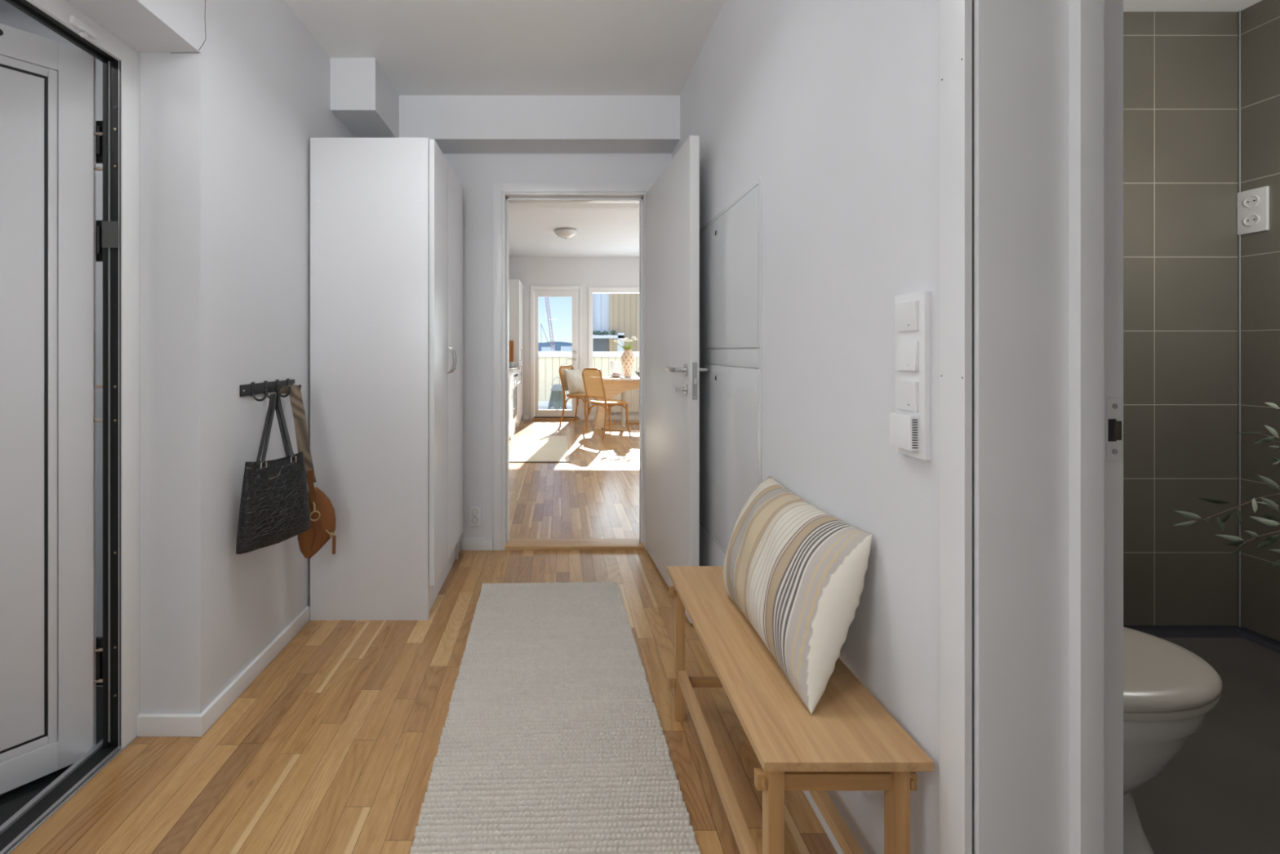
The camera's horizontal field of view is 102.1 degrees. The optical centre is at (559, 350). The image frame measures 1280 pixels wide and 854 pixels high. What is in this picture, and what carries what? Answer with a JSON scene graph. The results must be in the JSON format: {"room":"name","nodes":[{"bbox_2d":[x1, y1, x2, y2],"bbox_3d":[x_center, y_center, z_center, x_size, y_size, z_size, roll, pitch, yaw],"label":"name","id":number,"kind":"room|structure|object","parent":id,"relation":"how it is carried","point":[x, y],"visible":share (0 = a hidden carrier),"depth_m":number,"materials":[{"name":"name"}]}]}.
{"room":"entrance hallway","nodes":[
{"label":"entrance hallway","id":0,"kind":"room"},
{"bbox_2d":[0,0,102,686],"bbox_3d":[-2.365,-0.125,0.150,2.070,2.650,3.500,0,0,0],"label":"wall","id":1,"kind":"structure","parent":0,"point":[10,15],"depth_m":1.80,"materials":[{"name":"paint"}]},
{"bbox_2d":[0,686,102,826],"bbox_3d":[-2.320,1.205,0.150,1.960,0.050,3.300,0,0,0],"label":"floor","id":2,"kind":"structure","parent":0,"point":[11,801],"depth_m":1.38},
{"bbox_2d":[65,0,356,713],"bbox_3d":[-1.204,-0.113,0.280,0.252,2.525,5.360,0,0,0],"label":"wall","id":3,"kind":"structure","parent":0,"point":[234,94],"depth_m":1.60,"materials":[{"name":"paint"}]},
{"bbox_2d":[0,0,139,853],"bbox_3d":[-1.657,0.138,0.949,0.801,2.064,1.178,0,0,0],"label":"door","id":4,"kind":"structure","parent":3,"relation":"in","point":[53,660],"depth_m":1.43,"materials":[{"name":"white metal"}]},
{"bbox_2d":[69,15,97,39],"bbox_3d":[-1.255,-0.844,1.350,0.014,0.036,0.070,0,0,0],"label":"sensor","id":5,"kind":"object","parent":4,"relation":"attached to","point":[87,31],"visible":1,"depth_m":1.34,"materials":[{"name":"white plastic"}]},
{"bbox_2d":[136,606,309,736],"bbox_3d":[-1.165,1.120,1.855,0.195,0.060,0.659,0,0,0],"label":"baseboard","id":6,"kind":"structure","parent":3,"relation":"attached to","point":[147,724],"depth_m":1.59,"materials":[{"name":"white wood"}]},
{"bbox_2d":[240,377,301,401],"bbox_3d":[-1.051,0.144,1.900,0.059,0.068,0.350,0,0,0],"label":"hook rail","id":7,"kind":"object","parent":3,"relation":"attached to","point":[252,388],"visible":0.91,"depth_m":1.85,"materials":[{"name":"black metal"}]},
{"bbox_2d":[235,393,311,554],"bbox_3d":[-0.981,0.408,1.767,0.153,0.500,0.226,0,0,0],"label":"tote bag","id":8,"kind":"object","parent":7,"relation":"hanging from","point":[274,508],"visible":1,"depth_m":1.74,"materials":[{"name":"black leather"}]},
{"bbox_2d":[279,385,336,558],"bbox_3d":[-0.975,0.469,1.975,0.205,0.671,0.088,0,0,-25],"label":"shoulder bag","id":9,"kind":"object","parent":7,"relation":"hanging from","point":[322,515],"visible":0.92,"depth_m":1.97,"materials":[{"name":"brown leather"}]},
{"bbox_2d":[537,406,572,409],"bbox_3d":[1.500,1.250,9.725,9.000,0.200,1.950,0,0,0],"label":"floor","id":10,"kind":"structure","parent":0,"point":[539,407],"depth_m":10.29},
{"bbox_2d":[547,377,567,409],"bbox_3d":[-0.050,0.818,9.350,0.380,0.664,0.380,0,0,0],"label":"lantern","id":11,"kind":"object","parent":10,"relation":"on","point":[556,400],"visible":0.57,"depth_m":9.22,"materials":[{"name":"metal"}]},
{"bbox_2d":[537,351,639,406],"bbox_3d":[1.500,0.585,10.630,9.000,1.130,0.180,0,0,0],"label":"parapet","id":12,"kind":"object","parent":10,"relation":"on","point":[549,363],"visible":0.02,"depth_m":10.60,"materials":[{"name":"white wood"}]},
{"bbox_2d":[443,153,671,538],"bbox_3d":[1.135,-0.210,3.020,4.930,2.720,0.120,0,0,0],"label":"wall","id":13,"kind":"structure","parent":0,"point":[477,173],"depth_m":2.96,"materials":[{"name":"paint"}]},
{"bbox_2d":[469,506,480,525],"bbox_3d":[-0.489,0.955,2.954,0.066,0.108,0.012,0,0,0],"label":"wall socket","id":14,"kind":"object","parent":13,"relation":"attached to","point":[474,511],"visible":1,"depth_m":2.95,"materials":[{"name":"white plastic"}]},
{"bbox_2d":[460,538,493,550],"bbox_3d":[-0.504,1.120,2.954,0.232,0.060,0.012,0,0,0],"label":"baseboard","id":15,"kind":"structure","parent":13,"relation":"attached to","point":[465,544],"depth_m":2.95,"materials":[{"name":"white wood"}]},
{"bbox_2d":[493,135,709,622],"bbox_3d":[0.127,0.095,2.602,1.024,2.116,0.956,0,0,0],"label":"door","id":16,"kind":"structure","parent":13,"relation":"in","point":[669,368],"depth_m":2.62,"materials":[{"name":"white wood"}]},
{"bbox_2d":[508,419,639,538],"bbox_3d":[1.100,1.210,5.782,4.800,0.120,5.475,0,0,0],"label":"floor","id":17,"kind":"structure","parent":0,"point":[595,495],"depth_m":4.34,"materials":[{"name":"brown wood"}]},
{"bbox_2d":[508,372,515,439],"bbox_3d":[-0.912,0.713,6.250,0.674,0.875,0.698,0,0,0],"label":"base cabinet","id":18,"kind":"object","parent":17,"relation":"on","point":[510,375],"visible":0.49,"depth_m":6.33,"materials":[{"name":"wood"}]},
{"bbox_2d":[509,370,519,439],"bbox_3d":[-0.902,0.713,6.925,0.693,0.875,0.648,0,0,0],"label":"oven","id":19,"kind":"object","parent":17,"relation":"on","point":[515,374],"visible":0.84,"depth_m":6.84,"materials":[{"name":"white glass"}]},
{"bbox_2d":[508,279,523,427],"bbox_3d":[-0.912,0.043,8.061,0.674,2.215,0.798,0,0,0],"label":"tall cabinet","id":20,"kind":"object","parent":17,"relation":"on","point":[515,286],"visible":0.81,"depth_m":7.66,"materials":[{"name":"wood"}]},
{"bbox_2d":[515,369,521,428],"bbox_3d":[-0.912,0.713,7.455,0.674,0.875,0.408,0,0,0],"label":"base cabinet","id":21,"kind":"object","parent":17,"relation":"on","point":[517,371],"visible":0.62,"depth_m":7.43,"materials":[{"name":"wood"}]},
{"bbox_2d":[508,435,568,462],"bbox_3d":[-0.228,1.145,6.059,0.645,0.010,1.602,0,0,0],"label":"kitchen rug","id":22,"kind":"object","parent":17,"relation":"on","point":[526,449],"visible":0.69,"depth_m":5.86,"materials":[{"name":"beige fabric"}]},
{"bbox_2d":[559,364,598,426],"bbox_3d":[0.304,0.692,8.045,0.540,0.923,0.440,0,0,35],"label":"dining chair","id":23,"kind":"object","parent":17,"relation":"on","point":[562,369],"visible":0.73,"depth_m":8.00,"materials":[{"name":"brown wood"}]},
{"bbox_2d":[564,368,583,394],"bbox_3d":[0.236,0.482,8.091,0.134,0.385,0.400,0,0,34],"label":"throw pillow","id":24,"kind":"object","parent":23,"relation":"on","point":[574,379],"visible":1,"depth_m":8.01,"materials":[{"name":"beige fabric"}]},
{"bbox_2d":[582,367,631,439],"bbox_3d":[0.619,0.692,6.904,0.540,0.923,0.440,0,0,-35],"label":"dining chair","id":25,"kind":"object","parent":17,"relation":"on","point":[593,384],"visible":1,"depth_m":6.80,"materials":[{"name":"brown wood"}]},
{"bbox_2d":[592,375,639,431],"bbox_3d":[1.250,0.775,7.686,1.600,0.750,0.948,0,0,0],"label":"dining table","id":26,"kind":"object","parent":17,"relation":"on","point":[613,386],"visible":0.29,"depth_m":7.51,"materials":[{"name":"brown wood"}]},
{"bbox_2d":[609,360,617,373],"bbox_3d":[0.830,0.281,7.920,0.110,0.235,0.110,0,0,0],"label":"glass pitcher","id":27,"kind":"object","parent":26,"relation":"on","point":[613,363],"visible":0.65,"depth_m":7.88,"materials":[{"name":"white glass"}]},
{"bbox_2d":[604,376,623,377],"bbox_3d":[0.795,0.393,7.560,0.270,0.012,0.160,0,0,0],"label":"serving board","id":28,"kind":"object","parent":26,"relation":"on","point":[604,376],"visible":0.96,"depth_m":7.48,"materials":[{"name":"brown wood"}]},
{"bbox_2d":[609,373,622,377],"bbox_3d":[0.830,0.368,7.560,0.200,0.035,0.200,0,0,0],"label":"plate","id":29,"kind":"object","parent":28,"relation":"on","point":[613,375],"visible":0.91,"depth_m":7.50,"materials":[{"name":"white ceramic"}]},
{"bbox_2d":[621,349,635,377],"bbox_3d":[1.020,0.192,7.700,0.210,0.415,0.210,0,0,0],"label":"vase","id":30,"kind":"object","parent":26,"relation":"on","point":[628,359],"visible":1,"depth_m":7.63,"materials":[{"name":"beige ceramic"}]},
{"bbox_2d":[613,336,637,350],"bbox_3d":[0.981,-0.058,7.700,0.374,0.317,0.133,0,0,-4],"label":"flower bouquet","id":31,"kind":"object","parent":30,"relation":"in","point":[627,347],"visible":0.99,"depth_m":7.69,"materials":[{"name":"white plant"}]},
{"bbox_2d":[607,388,639,420],"bbox_3d":[1.525,0.875,8.455,1.510,0.550,0.060,0,0,0],"label":"radiator","id":32,"kind":"object","parent":17,"relation":"on","point":[632,396],"visible":0.14,"depth_m":8.43,"materials":[{"name":"white metal"}]},
{"bbox_3d":[-0.912,0.712,5.000,0.674,0.875,0.598,0,0,0],"label":"base cabinet","id":33,"kind":"object","parent":17,"relation":"on","visible":0},
{"bbox_2d":[508,366,519,373],"bbox_3d":[-0.923,0.256,6.180,0.651,0.036,2.960,0,0,0],"label":"countertop","id":34,"kind":"structure","parent":33,"relation":"on","point":[511,369],"depth_m":6.76,"materials":[{"name":"stone"}]},
{"bbox_2d":[508,340,513,361],"bbox_3d":[-0.855,0.043,7.612,0.330,0.387,0.025,0,0,0],"label":"cutting board","id":35,"kind":"object","parent":34,"relation":"on","point":[510,342],"visible":0.31,"depth_m":7.60,"materials":[{"name":"brown wood"}]},
{"bbox_2d":[508,361,514,366],"bbox_3d":[-0.720,0.202,7.450,0.120,0.070,0.120,0,0,0],"label":"bowl","id":36,"kind":"object","parent":34,"relation":"on","point":[510,363],"visible":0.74,"depth_m":7.41,"materials":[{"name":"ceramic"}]},
{"bbox_2d":[508,208,639,257],"bbox_3d":[1.125,-1.600,6.855,4.990,0.100,3.790,0,0,0],"label":"ceiling","id":37,"kind":"structure","parent":0,"point":[601,232],"depth_m":6.66,"materials":[{"name":"paint"}]},
{"bbox_2d":[554,227,577,239],"bbox_3d":[0.075,-1.492,6.600,0.300,0.117,0.300,0,0,0],"label":"ceiling lamp","id":38,"kind":"object","parent":37,"relation":"attached to","point":[563,233],"visible":1,"depth_m":6.51,"materials":[{"name":"white glass"}]},
{"bbox_2d":[508,203,639,208],"bbox_3d":[1.125,-1.515,4.020,4.750,0.270,1.880,0,0,0],"label":"bulkhead","id":39,"kind":"object","parent":37,"relation":"attached to","point":[510,205],"depth_m":4.88,"materials":[{"name":"paint"}]},
{"bbox_2d":[508,257,639,419],"bbox_3d":[1.125,-0.200,8.625,4.990,2.700,0.250,0,0,0],"label":"wall","id":40,"kind":"structure","parent":0,"point":[585,272],"depth_m":8.50,"materials":[{"name":"paint"}]},
{"bbox_2d":[529,285,582,420],"bbox_3d":[-0.067,0.042,8.544,0.857,2.223,0.191,0,0,0],"label":"door","id":41,"kind":"structure","parent":40,"relation":"in","point":[535,291],"depth_m":8.50,"materials":[{"name":"wood"},{"name":"white painted wood"},{"name":"metal"}]},
{"bbox_2d":[522,415,639,419],"bbox_3d":[1.440,1.115,8.493,4.120,0.070,0.013,0,0,0],"label":"baseboard","id":42,"kind":"structure","parent":40,"relation":"attached to","point":[524,417],"depth_m":8.49,"materials":[{"name":"white wood"}]},
{"bbox_2d":[588,287,639,368],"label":"window","id":43,"kind":"structure","parent":40,"relation":"in","point":[591,290],"depth_m":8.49,"materials":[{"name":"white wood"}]},
{"bbox_2d":[10,550,1279,853],"bbox_3d":[0.819,1.208,0.282,4.162,0.124,5.365,0,0,0],"label":"floor","id":44,"kind":"structure","parent":0,"point":[332,748],"depth_m":1.45,"materials":[{"name":"brown wood"}]},
{"bbox_2d":[310,137,462,620],"bbox_3d":[-0.784,0.121,2.509,0.564,2.058,0.652,0,0,0],"label":"wardrobe","id":45,"kind":"object","parent":44,"relation":"on","point":[386,214],"visible":1,"depth_m":2.18,"materials":[{"name":"wood"}]},
{"bbox_2d":[458,537,460,552],"bbox_3d":[-0.820,0.130,2.897,0.492,2.040,0.123,0,0,0],"label":"filler panel","id":46,"kind":"object","parent":44,"relation":"on","point":[460,537],"visible":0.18,"depth_m":2.93,"materials":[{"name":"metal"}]},
{"bbox_2d":[409,581,701,853],"bbox_3d":[-0.021,1.140,1.494,0.667,0.017,2.049,0,0,-2],"label":"runner rug","id":47,"kind":"object","parent":44,"relation":"on","point":[553,740],"visible":1,"depth_m":1.49,"materials":[{"name":"fabric"}]},
{"bbox_2d":[666,565,933,853],"bbox_3d":[0.484,0.920,1.250,0.285,0.460,0.783,0,0,0],"label":"bench","id":48,"kind":"object","parent":44,"relation":"on","point":[849,741],"visible":0.84,"depth_m":0.98,"materials":[{"name":"brown wood"}]},
{"bbox_2d":[723,475,872,714],"bbox_3d":[0.543,0.529,1.250,0.198,0.315,0.570,0,0,0],"label":"striped cushion","id":49,"kind":"object","parent":48,"relation":"on","point":[795,570],"visible":1,"depth_m":1.08,"materials":[{"name":"fabric"}]},
{"bbox_2d":[1123,626,1222,853],"bbox_3d":[1.184,0.750,1.222,0.616,0.800,0.385,0,0,0],"label":"toilet","id":50,"kind":"object","parent":44,"relation":"on","point":[1169,691],"visible":0.22,"depth_m":1.07,"materials":[{"name":"ceramic"}]},
{"bbox_2d":[1173,402,1279,566],"bbox_3d":[2.363,0.445,1.506,0.885,1.403,0.410,0,0,32],"label":"tree","id":51,"kind":"object","parent":44,"relation":"on","point":[1271,504],"visible":1,"depth_m":1.58,"materials":[{"name":"green plant"}]},
{"bbox_2d":[284,0,1262,95],"bbox_3d":[0.785,-1.425,0.220,4.230,0.100,5.480,0,0,0],"label":"ceiling","id":52,"kind":"structure","parent":0,"point":[423,47],"depth_m":2.27,"materials":[{"name":"paint"}]},
{"bbox_2d":[330,57,399,137],"bbox_3d":[-0.974,-1.252,2.583,0.212,0.245,0.353,0,0,0],"label":"duct","id":53,"kind":"object","parent":52,"relation":"attached to","point":[363,98],"visible":0.86,"depth_m":2.41,"materials":[{"name":"paint"}]},
{"bbox_2d":[399,95,679,153],"bbox_3d":[-0.216,-1.258,2.860,1.727,0.235,0.200,0,0,0],"label":"beam","id":54,"kind":"structure","parent":52,"relation":"attached to","point":[458,124],"depth_m":2.76,"materials":[{"name":"paint"}]},
{"bbox_2d":[671,0,939,853],"bbox_3d":[0.760,-0.113,0.280,0.226,2.525,5.360,0,0,0],"label":"wall","id":55,"kind":"structure","parent":0,"point":[834,104],"depth_m":1.15,"materials":[{"name":"paint"}]},
{"bbox_2d":[699,177,762,554],"bbox_3d":[0.641,0.117,2.128,0.011,1.345,0.983,0,0,0],"label":"electrical cabinet","id":56,"kind":"object","parent":55,"relation":"attached to","point":[731,243],"visible":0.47,"depth_m":1.94,"materials":[{"name":"metal"}]},
{"bbox_2d":[802,790,844,853],"bbox_3d":[0.640,1.120,1.903,0.013,0.060,2.083,0,0,0],"label":"baseboard","id":57,"kind":"structure","parent":55,"relation":"attached to","point":[809,797],"depth_m":1.23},
{"bbox_2d":[889,290,930,460],"bbox_3d":[0.633,0.044,0.932,0.029,0.296,0.080,0,0,0],"label":"switch panel","id":58,"kind":"object","parent":55,"relation":"attached to","point":[910,421],"visible":1,"depth_m":0.91,"materials":[{"name":"white plastic"}]},
{"bbox_2d":[895,380,919,412],"bbox_3d":[0.634,0.082,0.932,0.012,0.053,0.053,0,0,0],"label":"rocker switch","id":59,"kind":"object","parent":58,"relation":"attached to","point":[907,392],"depth_m":0.93,"materials":[{"name":"white plastic"}]},
{"bbox_2d":[895,341,919,371],"bbox_3d":[0.634,0.010,0.932,0.012,0.053,0.053,0,0,0],"label":"rocker switch","id":60,"kind":"object","parent":58,"relation":"attached to","point":[907,353],"depth_m":0.93,"materials":[{"name":"white plastic"}]},
{"bbox_2d":[895,300,919,331],"bbox_3d":[0.634,-0.062,0.932,0.012,0.053,0.053,0,0,0],"label":"rocker switch","id":61,"kind":"object","parent":58,"relation":"attached to","point":[907,312],"depth_m":0.93,"materials":[{"name":"white plastic"}]},
{"bbox_2d":[939,0,1123,853],"bbox_3d":[0.760,0.075,0.361,0.250,2.150,0.992,0,0,0],"label":"door frame","id":62,"kind":"structure","parent":55,"relation":"in","point":[1031,91],"depth_m":0.80,"materials":[{"name":"wood"}]},
{"bbox_2d":[1123,11,1238,625],"bbox_3d":[1.887,-0.150,2.140,2.027,2.600,0.120,0,0,0],"label":"wall","id":63,"kind":"structure","parent":0,"point":[1180,68],"depth_m":2.08,"materials":[{"name":"grey tile"}]},
{"bbox_2d":[1123,625,1279,653],"bbox_3d":[1.820,1.131,0.695,1.880,0.031,2.770,0,0,0],"label":"baseboard","id":64,"kind":"structure","parent":63,"relation":"attached to","point":[1160,631],"depth_m":2.06,"materials":[{"name":"grey tile"}]},
{"bbox_2d":[1240,0,1279,641],"bbox_3d":[2.830,-0.150,0.690,0.140,2.600,2.780,0,0,0],"label":"wall","id":65,"kind":"structure","parent":0,"point":[1260,21],"depth_m":2.02,"materials":[{"name":"grey tile"}]},
{"bbox_2d":[1238,10,1240,626],"bbox_3d":[2.755,-0.128,2.075,0.006,2.496,0.006,0,0,0],"label":"trim","id":66,"kind":"structure","parent":65,"relation":"attached to","point":[1239,11],"depth_m":2.07,"materials":[{"name":"grey plastic"}]},
{"bbox_2d":[1237,186,1269,235],"bbox_3d":[2.752,-0.554,2.035,0.015,0.172,0.086,0,0,0],"label":"socket","id":67,"kind":"object","parent":65,"relation":"attached to","point":[1253,205],"visible":1,"depth_m":2.03,"materials":[{"name":"white plastic"}]},
{"label":"outside","id":68,"kind":"structure","parent":0,"visible":0},
{"bbox_3d":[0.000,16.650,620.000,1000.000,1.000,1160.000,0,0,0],"label":"ground","id":69,"kind":"structure","parent":68,"visible":0},
{"bbox_2d":[540,297,555,351],"bbox_3d":[-3.587,-0.853,150.500,4.155,34.072,1.180,0,0,0],"label":"tower crane","id":70,"kind":"object","parent":69,"relation":"on","point":[551,346],"visible":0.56,"depth_m":149.97,"materials":[{"name":"paint"}]},
{"bbox_2d":[541,346,554,351],"bbox_3d":[-8.000,6.900,332.500,8.000,18.500,5.000,0,0,0],"label":"building","id":71,"kind":"structure","parent":69,"relation":"on","point":[543,348],"depth_m":329.98,"materials":[{"name":"white"}]},
{"bbox_2d":[537,342,572,351],"bbox_3d":[0.000,-0.756,760.000,700.000,33.811,120.000,0,0,0],"label":"ridge","id":72,"kind":"object","parent":69,"relation":"on","point":[557,344],"visible":0.03,"depth_m":699.93,"materials":[{"name":"blue"}]},
{"bbox_2d":[560,346,572,351],"bbox_3d":[5.000,6.650,342.500,9.000,19.000,5.000,0,0,0],"label":"building","id":73,"kind":"structure","parent":69,"relation":"on","point":[566,348],"depth_m":340.04,"materials":[{"name":"white"}]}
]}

